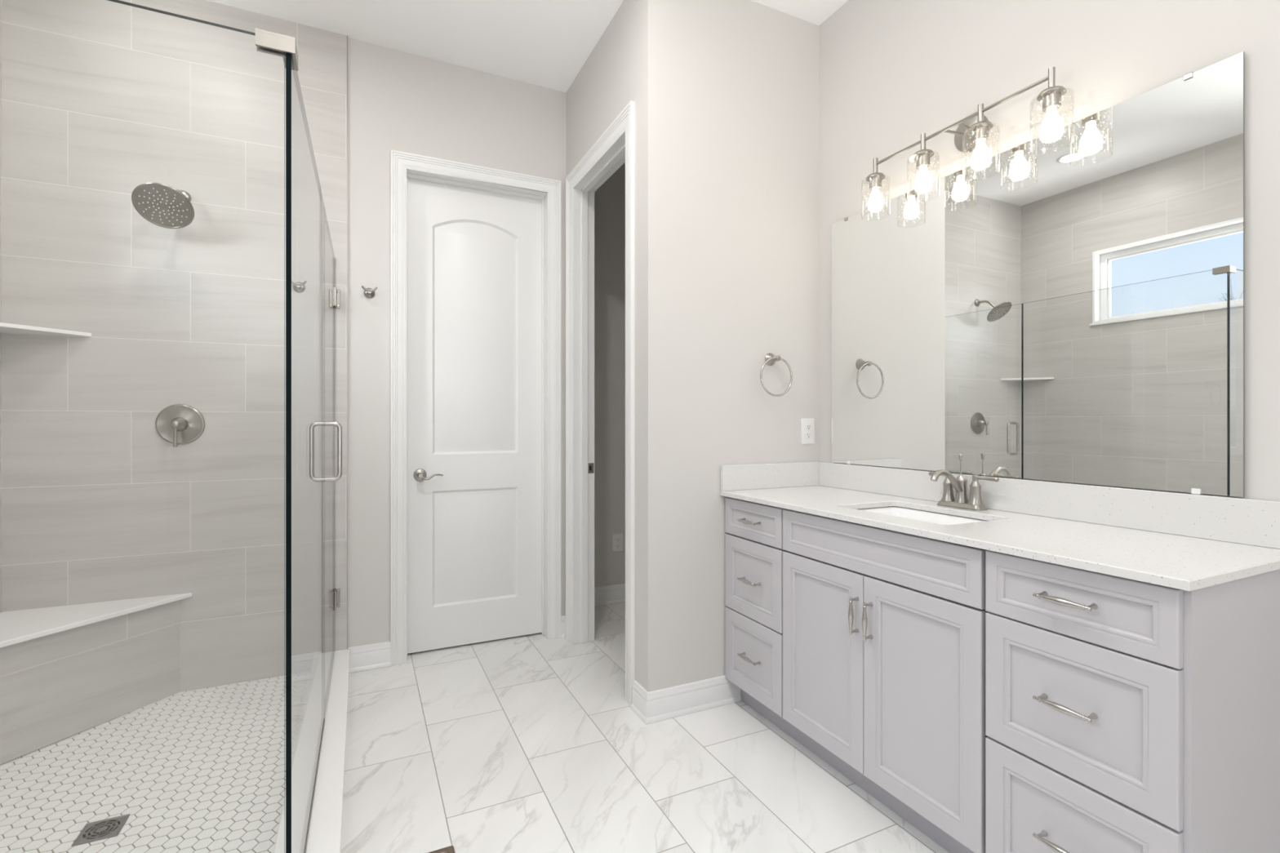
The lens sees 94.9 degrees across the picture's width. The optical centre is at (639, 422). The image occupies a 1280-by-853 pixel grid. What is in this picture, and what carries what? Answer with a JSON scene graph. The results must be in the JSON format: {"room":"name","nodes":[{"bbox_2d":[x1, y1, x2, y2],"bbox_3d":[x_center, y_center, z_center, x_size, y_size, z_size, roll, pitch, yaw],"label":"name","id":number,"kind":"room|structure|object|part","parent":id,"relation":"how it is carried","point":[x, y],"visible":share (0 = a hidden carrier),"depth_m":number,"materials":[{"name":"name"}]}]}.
{"room":"bathroom","nodes":[
{"label":"bathroom","id":0,"kind":"room"},
{"bbox_2d":[0,0,1,613],"bbox_3d":[-2.129,-0.331,1.472,0.012,3.092,1.887,0,0,-25],"label":"wall","id":1,"kind":"structure","parent":0,"point":[0,0],"depth_m":2.32,"materials":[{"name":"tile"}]},
{"bbox_2d":[1,0,566,692],"bbox_3d":[-1.573,-0.329,2.852,2.507,3.097,0.128,0,0,-25],"label":"wall","id":2,"kind":"structure","parent":0,"point":[102,100],"depth_m":2.60,"materials":[{"name":"tile"}]},
{"bbox_2d":[0,322,91,336],"bbox_3d":[-2.347,-0.363,2.262,0.272,0.015,0.272,0,0,-25],"label":"corner shelf","id":3,"kind":"object","parent":2,"relation":"attached to","point":[4,327],"visible":1,"depth_m":2.31,"materials":[{"name":"white stone"}]},
{"bbox_2d":[131,182,194,228],"bbox_3d":[-1.975,-0.916,2.452,0.205,0.199,0.248,0,0,-25],"label":"shower","id":4,"kind":"object","parent":2,"relation":"attached to","point":[162,205],"visible":1,"depth_m":2.41,"materials":[{"name":"silver metal"}]},
{"bbox_2d":[155,404,204,447],"bbox_3d":[-1.993,0.014,2.530,0.176,0.184,0.092,0,0,-25],"label":"shower valve","id":5,"kind":"object","parent":2,"relation":"attached to","point":[177,424],"visible":1,"depth_m":2.56,"materials":[{"name":"silver metal"}]},
{"bbox_3d":[-1.978,0.065,2.499,0.017,0.082,0.019,0,0,-25],"label":"lever","id":6,"kind":"part","parent":5,"relation":"part of","materials":[{"name":"silver metal"}]},
{"bbox_3d":[-1.990,0.010,2.524,0.062,0.062,0.077,0,0,-25],"label":"valve handle","id":7,"kind":"part","parent":5,"relation":"part of","materials":[{"name":"silver metal"}]},
{"bbox_2d":[324,209,342,714],"bbox_3d":[-1.326,0.152,2.498,0.122,1.900,0.722,0,0,-25],"label":"shower door","id":8,"kind":"structure","parent":2,"relation":"attached to","point":[332,295],"depth_m":2.38,"materials":[{"name":"clear glass"}]},
{"bbox_3d":[-1.322,0.148,2.496,0.010,1.890,0.714,0,0,-25],"label":"glass pane","id":9,"kind":"part","parent":8,"relation":"part of","materials":[{"name":"clear glass"}]},
{"bbox_3d":[-1.197,0.112,2.227,0.122,0.230,0.017,0,0,-25],"label":"pull handle","id":10,"kind":"part","parent":8,"relation":"part of","materials":[{"name":"silver metal"}]},
{"bbox_2d":[346,35,347,648],"bbox_3d":[-1.425,-0.387,2.858,0.003,2.980,0.014,0,0,-25],"label":"trim","id":11,"kind":"structure","parent":2,"relation":"attached to","point":[347,36],"depth_m":2.85,"materials":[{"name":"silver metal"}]},
{"bbox_2d":[347,641,391,673],"bbox_3d":[-1.335,1.160,2.897,0.192,0.118,0.020,0,0,-25],"label":"baseboard","id":12,"kind":"structure","parent":2,"relation":"attached to","point":[376,655],"depth_m":2.90,"materials":[{"name":"paint"}]},
{"bbox_2d":[361,285,377,297],"bbox_3d":[-1.329,-0.639,2.884,0.073,0.052,0.048,0,0,-25],"label":"robe hook","id":13,"kind":"object","parent":2,"relation":"attached to","point":[368,292],"visible":1,"depth_m":2.89,"materials":[{"name":"silver metal"}]},
{"bbox_2d":[390,149,560,666],"bbox_3d":[-0.875,-0.071,3.184,0.886,2.579,0.140,0,0,-25],"label":"door","id":14,"kind":"structure","parent":2,"relation":"in","point":[475,251],"depth_m":3.20,"materials":[{"name":"paint"}]},
{"bbox_3d":[-1.144,0.278,3.061,0.065,0.065,0.059,0,0,-25],"label":"lever","id":15,"kind":"part","parent":14,"relation":"part of","materials":[{"name":"silver metal"}]},
{"bbox_3d":[-1.085,0.287,3.066,0.112,0.033,0.026,0,0,-25],"label":"lever","id":16,"kind":"part","parent":14,"relation":"part of","materials":[{"name":"silver metal"}]},
{"bbox_2d":[560,615,565,638],"bbox_3d":[-0.428,1.160,3.319,0.036,0.118,0.037,0,0,-25],"label":"baseboard","id":17,"kind":"structure","parent":2,"relation":"attached to","point":[563,617],"depth_m":3.32,"materials":[{"name":"paint"}]},
{"bbox_2d":[0,601,949,852],"bbox_3d":[0.224,1.231,0.693,3.900,0.098,6.460,0,0,-25],"label":"floor","id":18,"kind":"structure","parent":0,"point":[534,743],"depth_m":2.02,"materials":[{"name":"tile"}]},
{"bbox_2d":[0,592,191,764],"bbox_3d":[-2.120,0.966,2.181,0.612,0.430,0.612,0,0,-25],"label":"shower bench","id":19,"kind":"object","parent":18,"relation":"on","point":[66,671],"visible":1,"depth_m":2.26,"materials":[{"name":"tile"}]},
{"bbox_3d":[-2.120,0.761,2.181,0.612,0.020,0.612,0,0,-25],"label":"bench seat","id":20,"kind":"part","parent":19,"relation":"part of","materials":[{"name":"white stone"}]},
{"bbox_2d":[71,813,129,846],"bbox_3d":[-1.581,1.201,1.724,0.101,0.012,0.101,0,0,-25],"label":"floor drain","id":21,"kind":"object","parent":18,"relation":"on","point":[105,828],"visible":1,"depth_m":1.72,"materials":[{"name":"metal"}]},
{"bbox_2d":[273,648,350,852],"bbox_3d":[-1.577,1.161,1.764,1.236,0.116,1.832,0,0,-25],"label":"shower curb","id":22,"kind":"object","parent":18,"relation":"on","point":[326,824],"visible":0.47,"depth_m":1.82,"materials":[{"name":"white stone"}]},
{"bbox_2d":[107,0,284,852],"bbox_3d":[-1.258,0.152,0.985,1.139,1.900,0.018,0,0,-25],"label":"screen","id":23,"kind":"object","parent":22,"relation":"on","point":[114,1],"visible":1,"depth_m":1.23,"materials":[{"name":"clear glass"}]},
{"bbox_2d":[255,27,324,852],"bbox_3d":[-0.974,0.149,1.683,0.076,1.906,1.042,0,0,-25],"label":"glass shower panel","id":24,"kind":"object","parent":22,"relation":"on","point":[304,203],"visible":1,"depth_m":1.49,"materials":[{"name":"clear glass"}]},
{"bbox_3d":[-0.953,0.151,1.698,0.010,1.896,1.033,0,0,-25],"label":"glass pane","id":25,"kind":"part","parent":24,"relation":"part of","materials":[{"name":"clear glass"}]},
{"bbox_2d":[427,845,454,852],"bbox_3d":[-0.519,1.217,1.528,0.106,0.005,0.306,0,0,-25],"label":"floor vent","id":26,"kind":"object","parent":18,"relation":"in","point":[450,849],"visible":1,"depth_m":1.66,"materials":[{"name":"brown metal"}]},
{"bbox_2d":[724,497,798,742],"bbox_3d":[0.672,0.769,2.481,0.568,0.900,0.384,0,0,-25],"label":"base cabinet","id":27,"kind":"object","parent":18,"relation":"on","point":[753,556],"visible":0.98,"depth_m":2.36,"materials":[{"name":"paint"}]},
{"bbox_3d":[0.436,0.952,2.360,0.037,0.017,0.118,0,0,-25],"label":"pull handle","id":28,"kind":"part","parent":27,"relation":"part of","materials":[{"name":"silver metal"}]},
{"bbox_3d":[0.436,0.641,2.360,0.037,0.017,0.118,0,0,-25],"label":"pull handle","id":29,"kind":"part","parent":27,"relation":"part of","materials":[{"name":"silver metal"}]},
{"bbox_3d":[0.436,0.401,2.360,0.037,0.017,0.118,0,0,-25],"label":"pull handle","id":30,"kind":"part","parent":27,"relation":"part of","materials":[{"name":"silver metal"}]},
{"bbox_3d":[0.457,0.955,2.379,0.019,0.308,0.377,0,0,-25],"label":"drawer","id":31,"kind":"part","parent":27,"relation":"part of","materials":[{"name":"paint"}]},
{"bbox_3d":[0.457,0.640,2.379,0.019,0.312,0.377,0,0,-25],"label":"drawer","id":32,"kind":"part","parent":27,"relation":"part of","materials":[{"name":"paint"}]},
{"bbox_3d":[0.457,0.403,2.379,0.019,0.151,0.377,0,0,-25],"label":"drawer","id":33,"kind":"part","parent":27,"relation":"part of","materials":[{"name":"paint"}]},
{"bbox_2d":[782,506,988,852],"bbox_3d":[0.924,0.769,1.952,0.568,0.900,0.788,0,0,-25],"label":"base cabinet","id":34,"kind":"object","parent":18,"relation":"on","point":[884,630],"visible":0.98,"depth_m":1.75,"materials":[{"name":"paint"}]},
{"bbox_3d":[0.625,0.797,2.026,0.019,0.626,0.390,0,0,-25],"label":"cabinet door","id":35,"kind":"part","parent":34,"relation":"part of","materials":[{"name":"paint"}]},
{"bbox_3d":[0.675,0.612,1.857,0.037,0.118,0.017,0,0,-25],"label":"pull handle","id":36,"kind":"part","parent":34,"relation":"part of","materials":[{"name":"silver metal"}]},
{"bbox_3d":[0.699,0.613,1.807,0.037,0.118,0.017,0,0,-25],"label":"pull handle","id":37,"kind":"part","parent":34,"relation":"part of","materials":[{"name":"silver metal"}]},
{"bbox_3d":[0.709,0.403,1.850,0.019,0.151,0.780,0,0,-25],"label":"false drawer","id":38,"kind":"part","parent":34,"relation":"part of","materials":[{"name":"paint"}]},
{"bbox_3d":[0.793,0.797,1.673,0.019,0.626,0.387,0,0,-25],"label":"cabinet door","id":39,"kind":"part","parent":34,"relation":"part of","materials":[{"name":"paint"}]},
{"bbox_2d":[720,462,1279,591],"bbox_3d":[0.940,0.252,1.940,0.553,0.130,1.593,0,0,-25],"label":"countertop","id":40,"kind":"structure","parent":34,"relation":"on","point":[1184,541],"depth_m":1.62,"materials":[{"name":"white stone"}]},
{"bbox_2d":[837,506,986,550],"bbox_3d":[0.925,0.392,1.959,0.339,0.142,0.484,0,0,-25],"label":"sink","id":41,"kind":"object","parent":40,"relation":"in","point":[901,512],"visible":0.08,"depth_m":2.10,"materials":[{"name":"white ceramic"}]},
{"bbox_2d":[928,453,999,511],"bbox_3d":[1.116,0.204,2.032,0.205,0.186,0.207,0,0,25],"label":"faucet","id":42,"kind":"object","parent":40,"relation":"on","point":[959,484],"visible":1,"depth_m":2.02,"materials":[{"name":"silver metal"}]},
{"bbox_3d":[1.083,0.190,2.131,0.016,0.016,0.071,0,0,-25],"label":"lever","id":43,"kind":"part","parent":42,"relation":"part of","materials":[{"name":"silver metal"}]},
{"bbox_3d":[1.056,0.208,2.016,0.158,0.092,0.026,0,0,-25],"label":"spout arm","id":44,"kind":"part","parent":42,"relation":"part of","materials":[{"name":"silver metal"}]},
{"bbox_3d":[1.099,0.230,2.093,0.047,0.100,0.047,0,0,-25],"label":"tap handle","id":45,"kind":"part","parent":42,"relation":"part of","materials":[{"name":"silver metal"}]},
{"bbox_3d":[1.118,0.149,2.046,0.014,0.076,0.013,0,0,-25],"label":"lift rod","id":46,"kind":"part","parent":42,"relation":"part of","materials":[{"name":"silver metal"}]},
{"bbox_3d":[1.121,0.232,2.047,0.045,0.096,0.045,0,0,-25],"label":"spout","id":47,"kind":"part","parent":42,"relation":"part of","materials":[{"name":"silver metal"}]},
{"bbox_3d":[1.121,0.288,2.047,0.056,0.018,0.160,0,0,-25],"label":"plate","id":48,"kind":"part","parent":42,"relation":"part of","materials":[{"name":"silver metal"}]},
{"bbox_3d":[1.143,0.230,2.000,0.047,0.100,0.047,0,0,-25],"label":"tap handle","id":49,"kind":"part","parent":42,"relation":"part of","materials":[{"name":"silver metal"}]},
{"bbox_3d":[1.163,0.190,1.963,0.016,0.016,0.071,0,0,-25],"label":"lever","id":50,"kind":"part","parent":42,"relation":"part of","materials":[{"name":"silver metal"}]},
{"bbox_2d":[985,550,1279,852],"bbox_3d":[1.180,0.769,1.412,0.568,0.900,0.406,0,0,-25],"label":"base cabinet","id":51,"kind":"object","parent":18,"relation":"on","point":[1123,715],"visible":1,"depth_m":1.25,"materials":[{"name":"paint"}]},
{"bbox_3d":[0.939,0.949,1.301,0.037,0.017,0.118,0,0,-25],"label":"pull handle","id":52,"kind":"part","parent":51,"relation":"part of","materials":[{"name":"silver metal"}]},
{"bbox_3d":[0.939,0.633,1.301,0.037,0.017,0.118,0,0,-25],"label":"pull handle","id":53,"kind":"part","parent":51,"relation":"part of","materials":[{"name":"silver metal"}]},
{"bbox_3d":[0.939,0.397,1.301,0.037,0.017,0.118,0,0,-25],"label":"pull handle","id":54,"kind":"part","parent":51,"relation":"part of","materials":[{"name":"silver metal"}]},
{"bbox_3d":[0.964,0.954,1.313,0.019,0.312,0.389,0,0,-25],"label":"drawer","id":55,"kind":"part","parent":51,"relation":"part of","materials":[{"name":"paint"}]},
{"bbox_3d":[0.964,0.637,1.313,0.019,0.310,0.389,0,0,-25],"label":"drawer","id":56,"kind":"part","parent":51,"relation":"part of","materials":[{"name":"paint"}]},
{"bbox_3d":[0.964,0.402,1.313,0.019,0.153,0.389,0,0,-25],"label":"drawer","id":57,"kind":"part","parent":51,"relation":"part of","materials":[{"name":"paint"}]},
{"bbox_2d":[208,0,848,92],"bbox_3d":[0.224,-1.907,0.693,3.900,0.060,6.460,0,0,-25],"label":"ceiling","id":58,"kind":"structure","parent":0,"point":[546,43],"depth_m":2.77,"materials":[{"name":"paint"}]},
{"bbox_2d":[566,0,635,679],"bbox_3d":[-0.265,-0.329,3.153,0.115,3.097,1.398,0,0,-25],"label":"wall","id":59,"kind":"structure","parent":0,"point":[605,84],"depth_m":2.78,"materials":[{"name":"paint"}]},
{"bbox_2d":[565,100,634,707],"bbox_3d":[-0.166,-0.076,2.930,0.140,2.589,0.881,0,0,-25],"label":"door frame","id":60,"kind":"structure","parent":59,"relation":"attached to","point":[615,147],"depth_m":3.23,"materials":[{"name":"paint"}]},
{"bbox_3d":[-0.273,0.256,3.266,0.032,0.057,0.002,0,0,-25],"label":"strike plate","id":61,"kind":"part","parent":60,"relation":"part of","materials":[{"name":"silver metal"}]},
{"bbox_2d":[594,162,625,587],"bbox_3d":[-1.141,-0.329,3.565,3.900,3.097,0.100,0,0,-25],"label":"wall","id":62,"kind":"structure","parent":0,"point":[610,197],"depth_m":3.96,"materials":[{"name":"paint"}]},
{"bbox_2d":[594,583,625,606],"bbox_3d":[0.023,1.160,4.052,1.178,0.118,0.020,0,0,-25],"label":"baseboard","id":63,"kind":"structure","parent":62,"relation":"attached to","point":[615,593],"depth_m":3.94,"materials":[{"name":"paint"}]},
{"bbox_2d":[612,533,622,551],"bbox_3d":[-0.149,0.818,3.977,0.077,0.121,0.007,0,0,-25],"label":"wall outlet","id":64,"kind":"object","parent":62,"relation":"attached to","point":[617,539],"visible":1,"depth_m":3.97,"materials":[{"name":"white plastic"}]},
{"bbox_2d":[615,537,620,542],"bbox_3d":[-0.148,0.798,3.975,0.034,0.034,0.002,0,0,-25],"label":"receptacle","id":65,"kind":"object","parent":64,"relation":"attached to","point":[617,539],"depth_m":3.97,"materials":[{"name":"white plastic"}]},
{"bbox_2d":[635,0,818,692],"bbox_3d":[0.637,-0.329,2.744,1.392,3.097,0.115,0,0,-25],"label":"wall","id":66,"kind":"structure","parent":0,"point":[727,91],"depth_m":2.52,"materials":[{"name":"paint"}]},
{"bbox_2d":[631,675,742,724],"bbox_3d":[0.202,1.160,2.531,0.466,0.118,0.146,0,0,-25],"label":"baseboard","id":67,"kind":"structure","parent":66,"relation":"attached to","point":[661,704],"depth_m":2.46,"materials":[{"name":"paint"}]},
{"bbox_2d":[760,353,792,396],"bbox_3d":[0.595,-0.212,2.623,0.178,0.199,0.066,0,0,-25],"label":"towel ring","id":68,"kind":"object","parent":66,"relation":"attached to","point":[770,358],"visible":1,"depth_m":2.61,"materials":[{"name":"silver metal"}]},
{"bbox_2d":[801,417,814,444],"bbox_3d":[0.787,0.043,2.747,0.077,0.121,0.007,0,0,-25],"label":"wall outlet","id":69,"kind":"object","parent":66,"relation":"attached to","point":[807,424],"visible":1,"depth_m":2.74,"materials":[{"name":"white plastic"}]},
{"bbox_2d":[805,423,811,431],"bbox_3d":[0.788,0.024,2.745,0.034,0.034,0.002,0,0,-25],"label":"receptacle","id":70,"kind":"object","parent":69,"relation":"attached to","point":[808,426],"depth_m":2.74,"materials":[{"name":"white plastic"}]},
{"bbox_2d":[805,431,811,439],"bbox_3d":[0.788,0.063,2.745,0.034,0.034,0.002,0,0,-25],"label":"receptacle","id":71,"kind":"object","parent":69,"relation":"attached to","point":[808,434],"depth_m":2.74,"materials":[{"name":"white plastic"}]},
{"bbox_2d":[818,0,1279,501],"bbox_3d":[1.921,-0.329,0.663,0.120,3.097,4.747,0,0,-25],"label":"wall","id":72,"kind":"structure","parent":0,"point":[891,73],"depth_m":1.91,"materials":[{"name":"paint"}]},
{"bbox_2d":[861,66,1074,214],"bbox_3d":[1.104,-0.951,2.047,0.167,0.269,0.765,0,0,-25],"label":"vanity light","id":73,"kind":"object","parent":72,"relation":"attached to","point":[971,134],"visible":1,"depth_m":1.94,"materials":[{"name":"silver metal"}]},
{"bbox_3d":[0.935,-0.891,2.332,0.107,0.150,0.107,0,0,-25],"label":"lamp shade","id":74,"kind":"part","parent":73,"relation":"part of","materials":[{"name":"clear glass"}]},
{"bbox_3d":[0.935,-0.882,2.332,0.059,0.090,0.059,0,0,-25],"label":"bulb","id":75,"kind":"part","parent":73,"relation":"part of","materials":[{"name":"white glass"}]},
{"bbox_3d":[1.030,-0.891,2.134,0.107,0.150,0.107,0,0,-25],"label":"lamp shade","id":76,"kind":"part","parent":73,"relation":"part of","materials":[{"name":"clear glass"}]},
{"bbox_3d":[1.030,-0.882,2.134,0.059,0.090,0.059,0,0,-25],"label":"bulb","id":77,"kind":"part","parent":73,"relation":"part of","materials":[{"name":"white glass"}]},
{"bbox_3d":[1.110,-1.023,2.075,0.097,0.010,0.010,0,0,-19],"label":"light arm","id":78,"kind":"part","parent":73,"relation":"part of","materials":[{"name":"silver metal"}]},
{"bbox_3d":[1.130,-1.023,2.035,0.097,0.010,0.010,0,0,-32],"label":"light arm","id":79,"kind":"part","parent":73,"relation":"part of","materials":[{"name":"silver metal"}]},
{"bbox_3d":[1.169,-1.023,2.078,0.024,0.124,0.124,0,0,-25],"label":"plate","id":80,"kind":"part","parent":73,"relation":"part of","materials":[{"name":"silver metal"}]},
{"bbox_3d":[1.123,-0.882,1.936,0.059,0.090,0.059,0,0,-25],"label":"bulb","id":81,"kind":"part","parent":73,"relation":"part of","materials":[{"name":"white glass"}]},
{"bbox_3d":[1.123,-0.891,1.936,0.107,0.150,0.107,0,0,-25],"label":"lamp shade","id":82,"kind":"part","parent":73,"relation":"part of","materials":[{"name":"clear glass"}]},
{"bbox_3d":[1.218,-0.882,1.737,0.059,0.090,0.059,0,0,-25],"label":"bulb","id":83,"kind":"part","parent":73,"relation":"part of","materials":[{"name":"white glass"}]},
{"bbox_3d":[1.218,-0.891,1.737,0.107,0.150,0.107,0,0,-25],"label":"lamp shade","id":84,"kind":"part","parent":73,"relation":"part of","materials":[{"name":"clear glass"}]},
{"bbox_2d":[831,51,1244,497],"bbox_3d":[1.180,-0.361,2.063,0.016,1.094,1.388,0,0,-25],"label":"mirror","id":85,"kind":"object","parent":72,"relation":"attached to","point":[1070,311],"visible":0.99,"depth_m":1.79,"materials":[{"name":"silver mirror"}]},
{"bbox_2d":[818,462,1279,549],"bbox_3d":[1.181,0.242,2.055,0.018,0.110,1.593,0,0,-25],"label":"backsplash","id":86,"kind":"structure","parent":72,"relation":"attached to","point":[1251,522],"depth_m":1.70,"materials":[{"name":"white stone"}]}
]}

